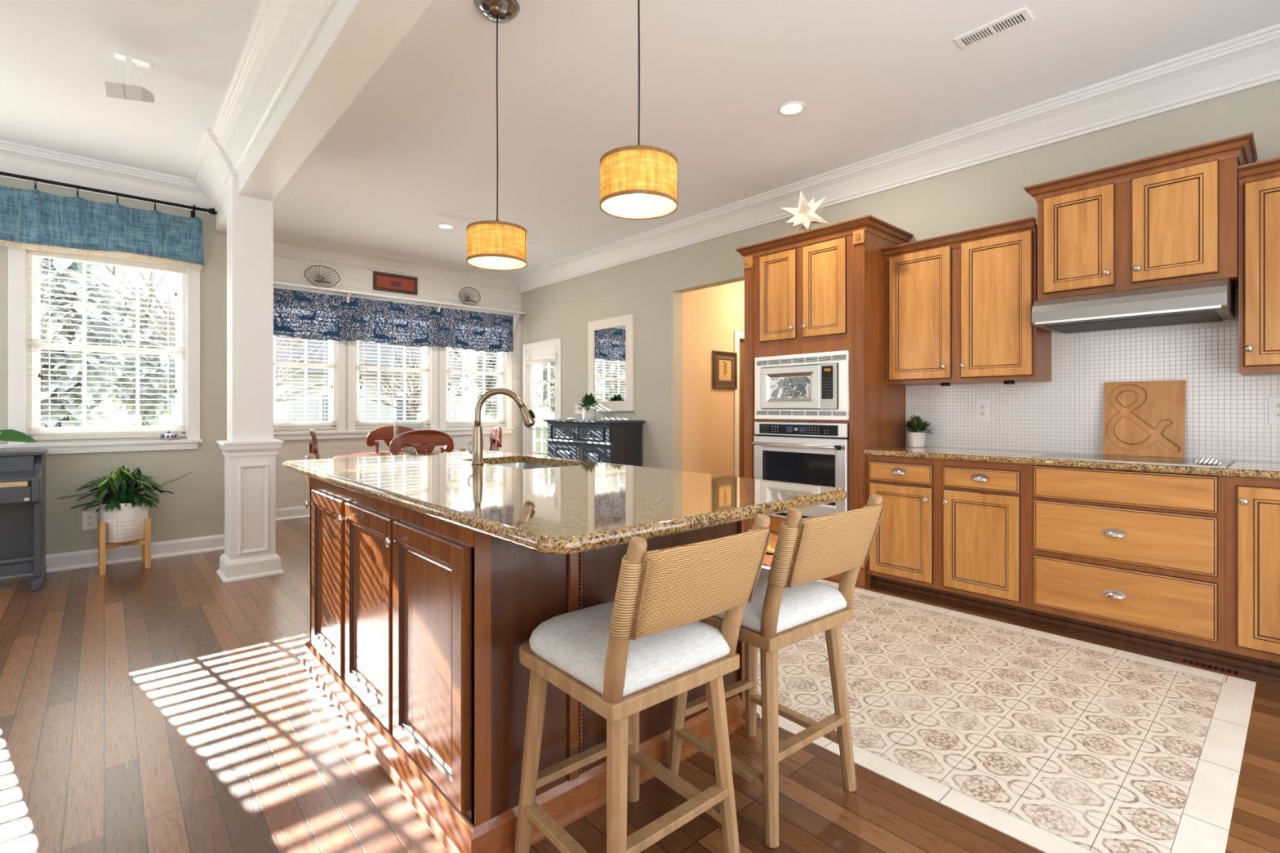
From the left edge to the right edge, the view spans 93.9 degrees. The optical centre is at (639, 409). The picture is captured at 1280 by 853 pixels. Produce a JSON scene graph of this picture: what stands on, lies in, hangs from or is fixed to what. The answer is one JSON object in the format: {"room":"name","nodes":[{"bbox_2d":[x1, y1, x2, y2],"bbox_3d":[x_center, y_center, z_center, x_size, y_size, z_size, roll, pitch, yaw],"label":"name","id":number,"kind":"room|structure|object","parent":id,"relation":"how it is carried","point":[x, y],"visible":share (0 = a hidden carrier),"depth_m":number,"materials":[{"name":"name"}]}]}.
{"room":"kitchen","nodes":[
{"label":"kitchen","id":0,"kind":"room"},
{"bbox_2d":[0,177,226,555],"bbox_3d":[-4.806,-0.338,4.260,3.330,3.120,0.140,0,0,-42],"label":"wall","id":1,"kind":"structure","parent":0,"point":[196,508],"depth_m":4.97,"materials":[{"name":"beige paint"}]},
{"bbox_2d":[82,511,97,529],"bbox_3d":[-4.271,0.862,4.640,0.086,0.140,0.009,0,0,-42],"label":"wall outlet","id":2,"kind":"object","parent":1,"relation":"attached to","point":[90,517],"visible":0.95,"depth_m":4.64,"materials":[{"name":"white plastic"}]},
{"bbox_2d":[0,439,202,454],"bbox_3d":[-4.173,0.295,4.700,1.180,0.084,0.050,0,0,-42],"label":"trim","id":3,"kind":"structure","parent":1,"relation":"attached to","point":[182,444],"depth_m":4.68,"materials":[{"name":"white paint"}]},
{"bbox_2d":[160,431,177,439],"bbox_3d":[-3.889,0.214,4.932,0.090,0.077,0.089,0,0,-3],"label":"ornament","id":4,"kind":"object","parent":3,"relation":"on","point":[168,436],"visible":1,"depth_m":4.91,"materials":[{"name":"white ceramic"}]},
{"bbox_2d":[8,247,199,444],"bbox_3d":[-4.217,-0.513,4.769,1.129,1.540,0.148,0,0,-42],"label":"window","id":5,"kind":"structure","parent":1,"relation":"in","point":[19,260],"depth_m":4.61,"materials":[{"name":"white paint"}]},
{"bbox_2d":[27,249,185,439],"bbox_3d":[-4.195,-0.483,4.745,0.931,1.429,0.070,0,0,-42],"label":"window blind","id":6,"kind":"object","parent":5,"relation":"attached to","point":[87,259],"visible":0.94,"depth_m":4.70,"materials":[{"name":"white plastic"}]},
{"bbox_2d":[0,171,217,217],"bbox_3d":[-4.643,-1.659,4.226,2.728,0.108,0.126,0,0,-42],"label":"curtain rod","id":7,"kind":"object","parent":1,"relation":"attached to","point":[211,211],"visible":0.98,"depth_m":4.65,"materials":[{"name":"black metal"}]},
{"bbox_2d":[0,185,204,270],"bbox_3d":[-4.227,-1.385,4.540,1.487,0.442,0.069,0,0,-42],"label":"valance","id":8,"kind":"object","parent":7,"relation":"hanging from","point":[35,220],"visible":1,"depth_m":4.60,"materials":[{"name":"blue fabric"}]},
{"bbox_2d":[0,534,224,578],"bbox_3d":[-4.749,1.157,4.197,3.330,0.130,0.030,0,0,-42],"label":"baseboard","id":9,"kind":"structure","parent":1,"relation":"attached to","point":[127,553],"depth_m":4.77,"materials":[{"name":"white paint"}]},
{"bbox_2d":[0,0,337,214],"bbox_3d":[-2.332,-1.790,1.340,3.116,0.215,7.510,0,0,-42],"label":"trim","id":10,"kind":"structure","parent":1,"relation":"attached to","point":[282,33],"depth_m":3.97,"materials":[{"name":"white paint"}]},
{"bbox_2d":[275,505,310,520],"bbox_3d":[-2.663,1.157,7.020,3.545,0.130,1.110,0,0,-42],"label":"baseboard","id":11,"kind":"structure","parent":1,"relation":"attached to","point":[300,512],"depth_m":6.66,"materials":[{"name":"white paint"}]},
{"bbox_2d":[215,0,433,233],"bbox_3d":[-1.095,-1.720,2.450,0.209,0.355,7.510,0,0,-42],"label":"ceiling beam","id":12,"kind":"structure","parent":1,"relation":"attached to","point":[357,37],"depth_m":2.85,"materials":[{"name":"white paint"}]},
{"bbox_2d":[273,255,520,508],"bbox_3d":[-3.081,-0.338,7.485,3.545,3.120,0.140,0,0,-42],"label":"wall","id":13,"kind":"structure","parent":0,"point":[291,487],"depth_m":7.15,"materials":[{"name":"white paint"}]},
{"bbox_2d":[273,335,345,431],"bbox_3d":[-3.922,-0.530,6.712,1.100,1.575,0.148,0,0,-42],"label":"window","id":14,"kind":"structure","parent":13,"relation":"in","point":[339,381],"depth_m":6.98,"materials":[{"name":"white paint"}]},
{"bbox_2d":[273,337,336,430],"bbox_3d":[-3.900,-0.503,6.688,0.912,1.469,0.070,0,0,-42],"label":"window blind","id":15,"kind":"object","parent":14,"relation":"attached to","point":[291,339],"visible":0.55,"depth_m":6.75,"materials":[{"name":"white plastic"}]},
{"bbox_2d":[346,340,437,431],"bbox_3d":[-3.087,-0.530,7.461,1.095,1.575,0.148,0,0,-42],"label":"window","id":16,"kind":"structure","parent":13,"relation":"in","point":[431,367],"depth_m":7.44,"materials":[{"name":"white paint"}]},
{"bbox_2d":[355,340,430,428],"bbox_3d":[-3.065,-0.503,7.436,0.907,1.469,0.070,0,0,-42],"label":"window blind","id":17,"kind":"object","parent":16,"relation":"attached to","point":[360,344],"visible":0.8,"depth_m":7.42,"materials":[{"name":"white plastic"}]},
{"bbox_2d":[273,426,514,439],"bbox_3d":[-3.064,0.296,7.373,3.380,0.091,0.050,0,0,-42],"label":"trim","id":18,"kind":"structure","parent":13,"relation":"attached to","point":[461,431],"depth_m":7.02,"materials":[{"name":"white paint"}]},
{"bbox_2d":[373,271,417,295],"bbox_3d":[-3.030,-1.563,7.418,0.535,0.218,0.028,0,0,-42],"label":"framed sign","id":19,"kind":"object","parent":13,"relation":"attached to","point":[384,282],"visible":1,"depth_m":7.41,"materials":[{"name":"brown"}]},
{"bbox_2d":[273,232,520,292],"bbox_3d":[-2.684,-1.790,7.042,3.545,0.215,1.050,0,0,-42],"label":"trim","id":20,"kind":"structure","parent":13,"relation":"attached to","point":[286,246],"depth_m":7.28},
{"bbox_2d":[273,281,525,333],"bbox_3d":[-2.982,-1.232,7.372,3.520,0.285,0.160,0,0,-42],"label":"wall shelf","id":21,"kind":"object","parent":13,"relation":"attached to","point":[517,314],"visible":0.68,"depth_m":7.33,"materials":[{"name":"white paint"}]},
{"bbox_2d":[304,265,339,288],"bbox_3d":[-3.627,-1.504,6.805,0.367,0.249,0.107,0,0,-42],"label":"wire basket","id":22,"kind":"object","parent":21,"relation":"on","point":[317,277],"visible":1,"depth_m":6.81,"materials":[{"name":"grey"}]},
{"bbox_2d":[273,286,514,352],"bbox_3d":[-3.025,-1.057,7.330,3.360,0.553,0.039,0,0,-42],"label":"window valance","id":23,"kind":"object","parent":21,"relation":"hanging from","point":[309,315],"visible":0.91,"depth_m":7.28,"materials":[{"name":"blue fabric"}]},
{"bbox_2d":[458,287,480,306],"bbox_3d":[-2.294,-1.504,8.000,0.307,0.249,0.107,0,0,-42],"label":"wire basket","id":24,"kind":"object","parent":21,"relation":"on","point":[465,296],"visible":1,"depth_m":8.01,"materials":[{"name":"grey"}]},
{"bbox_2d":[439,346,511,428],"bbox_3d":[-2.266,-0.530,8.197,1.061,1.575,0.148,0,0,-42],"label":"window","id":25,"kind":"structure","parent":13,"relation":"in","point":[505,409],"depth_m":8.30,"materials":[{"name":"white paint"}]},
{"bbox_2d":[445,346,505,426],"bbox_3d":[-2.244,-0.503,8.173,0.873,1.469,0.070,0,0,-42],"label":"window blind","id":26,"kind":"object","parent":25,"relation":"attached to","point":[451,350],"visible":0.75,"depth_m":8.15,"materials":[{"name":"white plastic"}]},
{"bbox_2d":[0,517,1279,852],"bbox_3d":[-0.155,1.280,4.367,10.400,0.123,8.710,0,0,-42],"label":"floor","id":27,"kind":"structure","parent":0,"point":[169,706],"depth_m":2.17,"materials":[{"name":"brown wood"}]},
{"bbox_2d":[0,448,48,591],"bbox_3d":[-4.743,0.759,3.786,1.384,0.926,0.570,0,0,-42],"label":"digital piano","id":28,"kind":"object","parent":27,"relation":"on","point":[22,505],"visible":1,"depth_m":4.15,"materials":[{"name":"grey wood"}]},
{"bbox_2d":[0,429,36,442],"bbox_3d":[-4.435,0.199,4.109,0.387,0.193,0.188,0,0,-23],"label":"plant","id":29,"kind":"object","parent":28,"relation":"on","point":[10,435],"visible":1,"depth_m":4.17,"materials":[{"name":"green plant"}]},
{"bbox_2d":[97,517,151,575],"bbox_3d":[-3.956,1.030,4.585,0.292,0.385,0.272,0,0,-44],"label":"stand","id":30,"kind":"object","parent":27,"relation":"on","point":[145,543],"visible":0.81,"depth_m":4.56,"materials":[{"name":"brown wood"}]},
{"bbox_2d":[56,465,193,543],"bbox_3d":[-3.934,0.717,4.590,0.370,0.567,0.804,0,0,40],"label":"potted fern","id":31,"kind":"object","parent":30,"relation":"on","point":[124,513],"visible":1,"depth_m":4.51,"materials":[{"name":"green plant"}]},
{"bbox_2d":[99,502,148,543],"bbox_3d":[-3.956,0.853,4.585,0.286,0.295,0.286,0,0,-42],"label":"pot","id":32,"kind":"object","parent":31,"relation":"attached to","point":[126,525],"depth_m":4.48,"materials":[{"name":"white ceramic"}]},
{"bbox_2d":[216,173,284,583],"bbox_3d":[-2.907,-0.338,4.455,0.370,3.120,0.370,0,0,-42],"label":"column","id":33,"kind":"structure","parent":27,"relation":"on","point":[250,450],"depth_m":4.35,"materials":[{"name":"white paint"}]},
{"bbox_2d":[309,429,319,459],"bbox_3d":[-2.576,0.696,5.194,0.523,1.058,0.530,0,0,-29],"label":"dining chair","id":34,"kind":"object","parent":27,"relation":"on","point":[313,449],"visible":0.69,"depth_m":4.91,"materials":[{"name":"brown wood"}]},
{"bbox_2d":[305,452,386,495],"bbox_3d":[-1.583,0.745,3.390,0.457,0.959,0.555,0,0,-43],"label":"dining chair","id":35,"kind":"object","parent":27,"relation":"on","point":[308,457],"visible":0.05,"depth_m":3.41,"materials":[{"name":"brown wood"}]},
{"bbox_2d":[365,426,413,452],"bbox_3d":[-2.330,0.696,5.850,0.530,1.058,0.523,0,0,-42],"label":"dining chair","id":36,"kind":"object","parent":27,"relation":"on","point":[387,433],"visible":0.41,"depth_m":5.95,"materials":[{"name":"brown wood"}]},
{"bbox_2d":[333,449,471,457],"bbox_3d":[-2.078,0.819,5.524,1.360,0.800,1.360,0,0,-42],"label":"dining table","id":37,"kind":"object","parent":27,"relation":"on","point":[388,453],"visible":0.07,"depth_m":5.57,"materials":[{"name":"brown wood"}]},
{"bbox_2d":[393,417,424,455],"bbox_3d":[-2.128,0.248,5.505,0.264,0.340,0.264,0,0,-42],"label":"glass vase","id":38,"kind":"object","parent":37,"relation":"on","point":[406,451],"visible":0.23,"depth_m":5.45,"materials":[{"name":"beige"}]},
{"bbox_2d":[389,429,453,455],"bbox_3d":[-1.928,0.696,5.065,0.530,1.058,0.523,0,0,-42],"label":"dining chair","id":39,"kind":"object","parent":27,"relation":"on","point":[424,441],"visible":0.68,"depth_m":4.87,"materials":[{"name":"brown wood"}]},
{"bbox_2d":[488,426,502,451],"bbox_3d":[-1.635,0.696,5.854,0.523,1.058,0.530,0,0,-23],"label":"dining chair","id":40,"kind":"object","parent":27,"relation":"on","point":[495,434],"visible":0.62,"depth_m":5.90,"materials":[{"name":"brown wood"}]},
{"bbox_2d":[300,462,759,852],"bbox_3d":[-0.583,0.767,2.608,1.254,0.909,1.786,0,0,-42],"label":"kitchen island","id":41,"kind":"object","parent":27,"relation":"on","point":[420,623],"visible":0.6,"depth_m":1.81,"materials":[{"name":"brown wood"}]},
{"bbox_2d":[281,450,846,554],"bbox_3d":[-0.589,0.293,2.621,1.238,0.038,2.610,0,0,-42],"label":"island countertop","id":42,"kind":"structure","parent":41,"relation":"on","point":[572,506],"depth_m":1.95,"materials":[{"name":"stone"}]},
{"bbox_2d":[466,387,535,464],"bbox_3d":[-0.690,0.084,2.978,0.341,0.380,0.062,0,0,0],"label":"kitchen faucet","id":43,"kind":"object","parent":42,"relation":"on","point":[528,416],"visible":1,"depth_m":2.96,"materials":[{"name":"brown"}]},
{"bbox_2d":[494,462,552,469],"bbox_3d":[-0.608,0.393,3.128,0.420,0.159,0.730,0,0,-42],"label":"sink","id":44,"kind":"object","parent":42,"relation":"in","point":[520,465],"visible":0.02,"depth_m":3.47,"materials":[{"name":"silver metal"}]},
{"bbox_2d":[542,418,644,466],"bbox_3d":[-0.560,0.672,6.928,0.495,1.100,1.295,0,0,-42],"label":"sideboard","id":45,"kind":"object","parent":27,"relation":"on","point":[619,442],"visible":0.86,"depth_m":6.59,"materials":[{"name":"grey wood"}]},
{"bbox_2d":[574,392,603,419],"bbox_3d":[-0.602,-0.036,7.027,0.360,0.315,0.393,0,0,-23],"label":"houseplant","id":46,"kind":"object","parent":45,"relation":"on","point":[588,402],"visible":0.96,"depth_m":6.95,"materials":[{"name":"green plant"}]},
{"bbox_2d":[514,514,771,852],"bbox_3d":[-0.004,0.745,1.553,0.457,0.959,0.555,0,0,-40],"label":"counter stool","id":47,"kind":"object","parent":27,"relation":"on","point":[646,647],"visible":1,"depth_m":1.44,"materials":[{"name":"brown wood"}]},
{"bbox_2d":[528,600,729,697],"bbox_3d":[-0.041,0.598,1.597,0.418,0.089,0.431,0,0,-40],"label":"seat cushion","id":48,"kind":"object","parent":47,"relation":"on","point":[571,647],"depth_m":1.46,"materials":[{"name":"fabric"}]},
{"bbox_2d":[667,493,884,848],"bbox_3d":[0.426,0.745,1.925,0.457,0.959,0.555,0,0,-39],"label":"counter stool","id":49,"kind":"object","parent":27,"relation":"on","point":[787,606],"visible":0.8,"depth_m":1.77,"materials":[{"name":"brown wood"}]},
{"bbox_2d":[713,567,846,633],"bbox_3d":[0.390,0.598,1.970,0.418,0.089,0.431,0,0,-39],"label":"seat cushion","id":50,"kind":"object","parent":49,"relation":"on","point":[804,607],"depth_m":1.80,"materials":[{"name":"fabric"}]},
{"bbox_2d":[735,214,913,589],"bbox_3d":[1.400,-0.038,4.636,0.669,2.520,1.141,0,0,-42],"label":"tall cabinet","id":51,"kind":"object","parent":27,"relation":"on","point":[822,289],"visible":0.58,"depth_m":4.28,"materials":[{"name":"brown wood"}]},
{"bbox_2d":[751,422,848,518],"bbox_3d":[1.336,0.459,4.590,0.602,0.722,0.792,0,0,-42],"label":"wall oven","id":52,"kind":"object","parent":51,"relation":"in","point":[810,453],"visible":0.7,"depth_m":4.38,"materials":[{"name":"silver metal"}]},
{"bbox_2d":[754,350,848,420],"bbox_3d":[1.343,-0.167,4.593,0.488,0.486,0.800,0,0,-42],"label":"microwave","id":53,"kind":"object","parent":51,"relation":"in","point":[810,391],"visible":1,"depth_m":4.40,"materials":[{"name":"white plastic"}]},
{"bbox_2d":[780,190,828,233],"bbox_3d":[1.271,-1.502,4.604,0.325,0.375,0.349,0,0,-42],"label":"star","id":54,"kind":"object","parent":51,"relation":"on","point":[806,214],"visible":0.99,"depth_m":4.55,"materials":[{"name":"white"}]},
{"bbox_2d":[866,454,1031,623],"bbox_3d":[2.066,0.766,3.903,0.655,0.912,0.953,0,0,-42],"label":"base cabinet","id":55,"kind":"object","parent":27,"relation":"on","point":[951,532],"visible":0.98,"depth_m":3.65,"materials":[{"name":"brown wood"}]},
{"bbox_2d":[1026,464,1226,668],"bbox_3d":[2.654,0.766,3.252,0.648,0.912,0.799,0,0,-42],"label":"base cabinet","id":56,"kind":"object","parent":27,"relation":"on","point":[1130,558],"visible":0.98,"depth_m":3.02,"materials":[{"name":"brown wood"}]},
{"bbox_2d":[1176,657,1241,677],"bbox_3d":[2.697,1.220,2.834,0.090,0.004,0.220,0,0,-42],"label":"floor vent","id":57,"kind":"object","parent":27,"relation":"in","point":[1191,663],"visible":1,"depth_m":2.82,"materials":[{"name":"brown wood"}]},
{"bbox_2d":[1226,475,1279,681],"bbox_3d":[3.152,0.766,2.691,0.655,0.912,0.699,0,0,-42],"label":"base cabinet","id":58,"kind":"object","parent":27,"relation":"on","point":[1252,504],"visible":1,"depth_m":2.69,"materials":[{"name":"brown wood"}]},
{"bbox_2d":[864,445,1279,479],"bbox_3d":[2.588,0.290,3.329,0.628,0.036,2.502,0,0,-42],"label":"countertop","id":59,"kind":"structure","parent":58,"relation":"on","point":[1270,470],"depth_m":3.23,"materials":[{"name":"stone"}]},
{"bbox_2d":[900,414,936,447],"bbox_3d":[1.988,0.155,4.266,0.234,0.233,0.242,0,0,36],"label":"potted succulent","id":60,"kind":"object","parent":59,"relation":"on","point":[915,438],"visible":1,"depth_m":4.24,"materials":[{"name":"green plant"}]},
{"bbox_2d":[906,431,926,447],"bbox_3d":[1.979,0.217,4.279,0.132,0.108,0.132,0,0,-42],"label":"pot","id":61,"kind":"object","parent":60,"relation":"attached to","point":[915,439],"depth_m":4.23,"materials":[{"name":"white ceramic"}]},
{"bbox_2d":[1031,452,1235,467],"bbox_3d":[2.649,0.268,3.233,0.509,0.007,0.781,0,0,-42],"label":"cooktop","id":62,"kind":"object","parent":59,"relation":"in","point":[1077,456],"visible":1,"depth_m":3.19,"materials":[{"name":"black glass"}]},
{"bbox_2d":[1193,457,1222,465],"bbox_3d":[2.736,0.248,2.880,0.065,0.033,0.100,0,0,-42],"label":"spoon rest","id":63,"kind":"object","parent":62,"relation":"on","point":[1206,460],"visible":1,"depth_m":2.86,"materials":[{"name":"white ceramic"}]},
{"bbox_2d":[1102,380,1186,457],"bbox_3d":[2.877,0.052,3.417,0.077,0.427,0.356,0,0,-42],"label":"cutting board","id":64,"kind":"object","parent":59,"relation":"on","point":[1141,418],"visible":1,"depth_m":3.40,"materials":[{"name":"brown wood"}]},
{"bbox_2d":[0,0,1279,273],"bbox_3d":[-1.345,-1.958,3.159,7.015,0.120,8.900,0,0,-42],"label":"ceiling","id":65,"kind":"structure","parent":0,"point":[417,143],"depth_m":3.54,"materials":[{"name":"white paint"}]},
{"bbox_2d":[105,51,154,102],"bbox_3d":[-2.757,-1.774,3.242,0.172,0.246,0.159,0,0,-18],"label":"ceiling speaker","id":66,"kind":"object","parent":65,"relation":"attached to","point":[127,91],"visible":1,"depth_m":3.20,"materials":[{"name":"white plastic"}]},
{"bbox_2d":[436,223,454,229],"bbox_3d":[-2.014,-1.894,6.193,0.176,0.008,0.176,0,0,-42],"label":"recessed light","id":67,"kind":"object","parent":65,"relation":"in","point":[445,226],"visible":1,"depth_m":6.19,"materials":[{"name":"white plastic"}]},
{"bbox_2d":[466,0,527,271],"bbox_3d":[-0.672,-1.290,2.809,0.277,1.213,0.277,0,0,-42],"label":"pendant lamp","id":68,"kind":"object","parent":65,"relation":"hanging from","point":[491,245],"visible":1,"depth_m":2.74,"materials":[{"name":"yellow fabric"}]},
{"bbox_2d":[600,0,677,219],"bbox_3d":[-0.004,-1.308,2.125,0.277,1.179,0.277,0,0,-42],"label":"pendant lamp","id":69,"kind":"object","parent":65,"relation":"hanging from","point":[637,182],"visible":1,"depth_m":2.03,"materials":[{"name":"yellow fabric"}]},
{"bbox_2d":[777,101,806,115],"bbox_3d":[0.956,-1.894,3.765,0.176,0.008,0.176,0,0,-42],"label":"recessed light","id":70,"kind":"object","parent":65,"relation":"in","point":[791,108],"visible":1,"depth_m":3.76,"materials":[{"name":"white plastic"}]},
{"bbox_2d":[953,7,1033,49],"bbox_3d":[1.760,-1.893,2.981,0.130,0.010,0.320,0,0,-42],"label":"ceiling vent","id":71,"kind":"object","parent":65,"relation":"in","point":[1020,17],"visible":1,"depth_m":2.97,"materials":[{"name":"grey metal"}]},
{"bbox_2d":[682,280,744,476],"bbox_3d":[1.829,-0.153,6.676,2.405,2.750,1.700,0,0,-42],"label":"wall","id":72,"kind":"structure","parent":0,"point":[711,316],"depth_m":6.67,"materials":[{"name":"beige"}]},
{"bbox_2d":[712,350,737,389],"bbox_3d":[0.978,-0.448,6.857,0.410,0.430,0.030,0,0,-42],"label":"framed picture","id":73,"kind":"object","parent":72,"relation":"attached to","point":[724,363],"visible":1,"depth_m":6.84,"materials":[{"name":"brown wood"}]},
{"bbox_2d":[723,361,727,377],"bbox_3d":[0.979,-0.454,6.855,0.065,0.192,0.001,0,0,-42],"label":"print","id":74,"kind":"object","parent":73,"relation":"attached to","point":[725,363],"depth_m":6.85,"materials":[{"name":"yellow"}]},
{"bbox_2d":[733,330,744,476],"bbox_3d":[1.469,0.150,7.306,0.980,2.144,0.015,0,0,-42],"label":"trim","id":75,"kind":"structure","parent":72,"relation":"attached to","point":[737,335],"depth_m":7.00,"materials":[{"name":"white paint"}]},
{"bbox_2d":[739,339,744,477],"bbox_3d":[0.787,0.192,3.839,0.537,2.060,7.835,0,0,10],"label":"door","id":76,"kind":"structure","parent":72,"relation":"in","point":[741,341],"depth_m":7.17,"materials":[{"name":"brown"}]},
{"bbox_2d":[520,80,1279,471],"bbox_3d":[1.144,-0.338,5.525,0.150,3.120,8.700,0,0,-42],"label":"wall","id":77,"kind":"structure","parent":0,"point":[651,289],"depth_m":3.96,"materials":[{"name":"beige"}]},
{"bbox_2d":[522,337,561,456],"bbox_3d":[-1.314,0.140,8.243,0.183,2.164,0.950,0,0,-42],"label":"door","id":78,"kind":"structure","parent":77,"relation":"in","point":[546,348],"depth_m":8.31,"materials":[{"name":"white paint"}]},
{"bbox_2d":[524,352,556,364],"bbox_3d":[-1.350,-0.685,8.190,0.083,0.125,0.744,0,0,-42],"label":"roller shade","id":79,"kind":"object","parent":78,"relation":"attached to","point":[527,362],"visible":0.98,"depth_m":8.15,"materials":[{"name":"white fabric"}]},
{"bbox_2d":[587,314,634,411],"bbox_3d":[-0.354,-0.528,7.073,0.034,1.100,0.835,0,0,-42],"label":"wall mirror","id":80,"kind":"object","parent":77,"relation":"attached to","point":[611,341],"visible":0.86,"depth_m":7.03,"materials":[{"name":"white mirror"}]},
{"bbox_2d":[594,325,625,401],"bbox_3d":[-0.358,-0.528,7.069,0.002,0.864,0.599,0,0,-42],"label":"mirror glass","id":81,"kind":"object","parent":80,"relation":"attached to","point":[609,340],"depth_m":7.06,"materials":[{"name":"white"}]},
{"bbox_2d":[516,23,1279,292],"bbox_3d":[1.079,-1.790,5.372,0.172,0.215,8.560,0,0,-42],"label":"trim","id":82,"kind":"structure","parent":77,"relation":"attached to","point":[1251,60],"depth_m":3.97,"materials":[{"name":"white paint"}]},
{"bbox_2d":[881,217,1051,385],"bbox_3d":[2.156,-0.658,4.001,0.377,0.960,0.923,0,0,-42],"label":"upper cabinet","id":83,"kind":"object","parent":77,"relation":"attached to","point":[959,305],"visible":0.98,"depth_m":3.84,"materials":[{"name":"brown wood"}]},
{"bbox_2d":[975,400,989,420],"bbox_3d":[2.337,0.007,4.075,0.009,0.140,0.086,0,0,-42],"label":"wall outlet","id":84,"kind":"object","parent":77,"relation":"attached to","point":[982,406],"visible":1,"depth_m":4.07,"materials":[{"name":"white plastic"}]},
{"bbox_2d":[1023,132,1257,299],"bbox_3d":[2.735,-0.976,3.313,0.432,0.664,0.947,0,0,-42],"label":"upper cabinet","id":85,"kind":"object","parent":77,"relation":"attached to","point":[1171,217],"visible":0.98,"depth_m":3.14,"materials":[{"name":"brown wood"}]},
{"bbox_2d":[1031,277,1235,333],"bbox_3d":[2.696,-0.555,3.291,0.518,0.171,0.798,0,0,-42],"label":"range hood","id":86,"kind":"object","parent":85,"relation":"attached to","point":[1211,300],"visible":1,"depth_m":3.12,"materials":[{"name":"silver metal"}]},
{"bbox_2d":[1237,156,1279,375],"bbox_3d":[3.276,-0.678,2.751,0.377,1.000,0.722,0,0,-42],"label":"upper cabinet","id":87,"kind":"object","parent":77,"relation":"attached to","point":[1259,182],"visible":1,"depth_m":2.87,"materials":[{"name":"brown wood"}]},
{"bbox_2d":[1268,396,1279,424],"bbox_3d":[3.262,0.007,3.043,0.009,0.140,0.086,0,0,-42],"label":"wall outlet","id":88,"kind":"object","parent":77,"relation":"attached to","point":[1273,402],"visible":1,"depth_m":3.06,"materials":[{"name":"white plastic"}]},
{"label":"outside","id":89,"kind":"structure","parent":0,"visible":0},
{"bbox_2d":[41,422,546,456],"bbox_3d":[-23.363,1.897,26.061,80.000,0.450,110.000,0,0,-42],"label":"ground","id":90,"kind":"structure","parent":89,"point":[537,424],"depth_m":55.50,"materials":[{"name":"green plant"}]},
{"bbox_2d":[40,258,119,351],"bbox_3d":[-18.370,-1.940,15.793,6.986,7.276,6.328,0,0,-42],"label":"tree","id":91,"kind":"object","parent":90,"relation":"on","point":[60,315],"visible":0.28,"depth_m":16.35,"materials":[{"name":"grey plant"}]},
{"bbox_2d":[40,257,128,428],"bbox_3d":[-30.690,-3.639,31.792,5.516,10.671,5.744,0,0,-29],"label":"tree","id":92,"kind":"object","parent":90,"relation":"on","point":[60,264],"visible":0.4,"depth_m":31.09,"materials":[{"name":"grey plant"}]},
{"bbox_2d":[102,284,175,427],"bbox_3d":[-33.373,-3.485,40.448,5.555,10.363,5.336,0,0,-13],"label":"tree","id":93,"kind":"object","parent":90,"relation":"on","point":[144,415],"visible":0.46,"depth_m":39.37,"materials":[{"name":"grey plant"}]},
{"bbox_2d":[160,323,175,399],"bbox_3d":[-25.805,-3.055,36.488,5.029,9.502,4.830,0,0,-13],"label":"tree","id":94,"kind":"object","parent":90,"relation":"on","point":[164,365],"visible":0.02,"depth_m":35.41,"materials":[{"name":"grey plant"}]},
{"bbox_2d":[74,261,373,401],"bbox_3d":[-7.535,-1.274,10.817,4.993,5.969,4.539,0,0,-25],"label":"tree","id":95,"kind":"object","parent":90,"relation":"on","point":[151,278],"visible":0.2,"depth_m":10.82,"materials":[{"name":"grey plant"}]},
{"bbox_2d":[168,335,469,422],"bbox_3d":[-14.440,-1.118,27.345,10.800,5.600,7.000,0,0,-42],"label":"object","id":96,"kind":"structure","parent":90,"relation":"on","point":[282,413],"depth_m":25.59,"materials":[{"name":"white"}]},
{"bbox_2d":[359,340,497,421],"bbox_3d":[-7.115,-1.024,20.147,5.400,5.455,4.777,0,0,-42],"label":"tree","id":97,"kind":"object","parent":90,"relation":"on","point":[412,406],"visible":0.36,"depth_m":19.92,"materials":[{"name":"grey plant"}]},
{"bbox_2d":[448,346,471,404],"bbox_3d":[-15.631,-3.317,44.728,5.350,10.027,5.138,0,0,18],"label":"tree","id":98,"kind":"object","parent":90,"relation":"on","point":[460,388],"visible":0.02,"depth_m":44.65,"materials":[{"name":"grey plant"}]},
{"bbox_2d":[468,349,497,418],"bbox_3d":[-13.530,-3.672,57.861,5.557,10.739,5.785,0,0,-41],"label":"tree","id":99,"kind":"object","parent":90,"relation":"on","point":[490,414],"visible":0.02,"depth_m":57.17,"materials":[{"name":"grey plant"}]},
{"bbox_2d":[473,351,497,418],"bbox_3d":[-11.275,-3.289,49.488,5.105,9.971,5.316,0,0,33],"label":"tree","id":100,"kind":"object","parent":90,"relation":"on","point":[491,408],"visible":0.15,"depth_m":48.23,"materials":[{"name":"grey plant"}]},
{"bbox_2d":[535,363,555,419],"bbox_3d":[-8.368,-3.039,61.704,5.009,9.470,4.811,0,0,-25],"label":"tree","id":101,"kind":"object","parent":90,"relation":"on","point":[552,408],"visible":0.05,"depth_m":60.94,"materials":[{"name":"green plant"}]},
{"bbox_2d":[535,362,555,404],"bbox_3d":[-1.927,-0.981,20.926,4.322,5.354,4.426,0,0,-42],"label":"tree","id":102,"kind":"object","parent":90,"relation":"on","point":[553,366],"visible":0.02,"depth_m":21.00,"materials":[{"name":"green plant"}]},
{"bbox_2d":[542,362,555,407],"bbox_3d":[-5.950,-4.030,53.904,5.978,11.457,6.224,0,0,-41],"label":"tree","id":103,"kind":"object","parent":90,"relation":"on","point":[544,373],"visible":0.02,"depth_m":53.02,"materials":[{"name":"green plant"}]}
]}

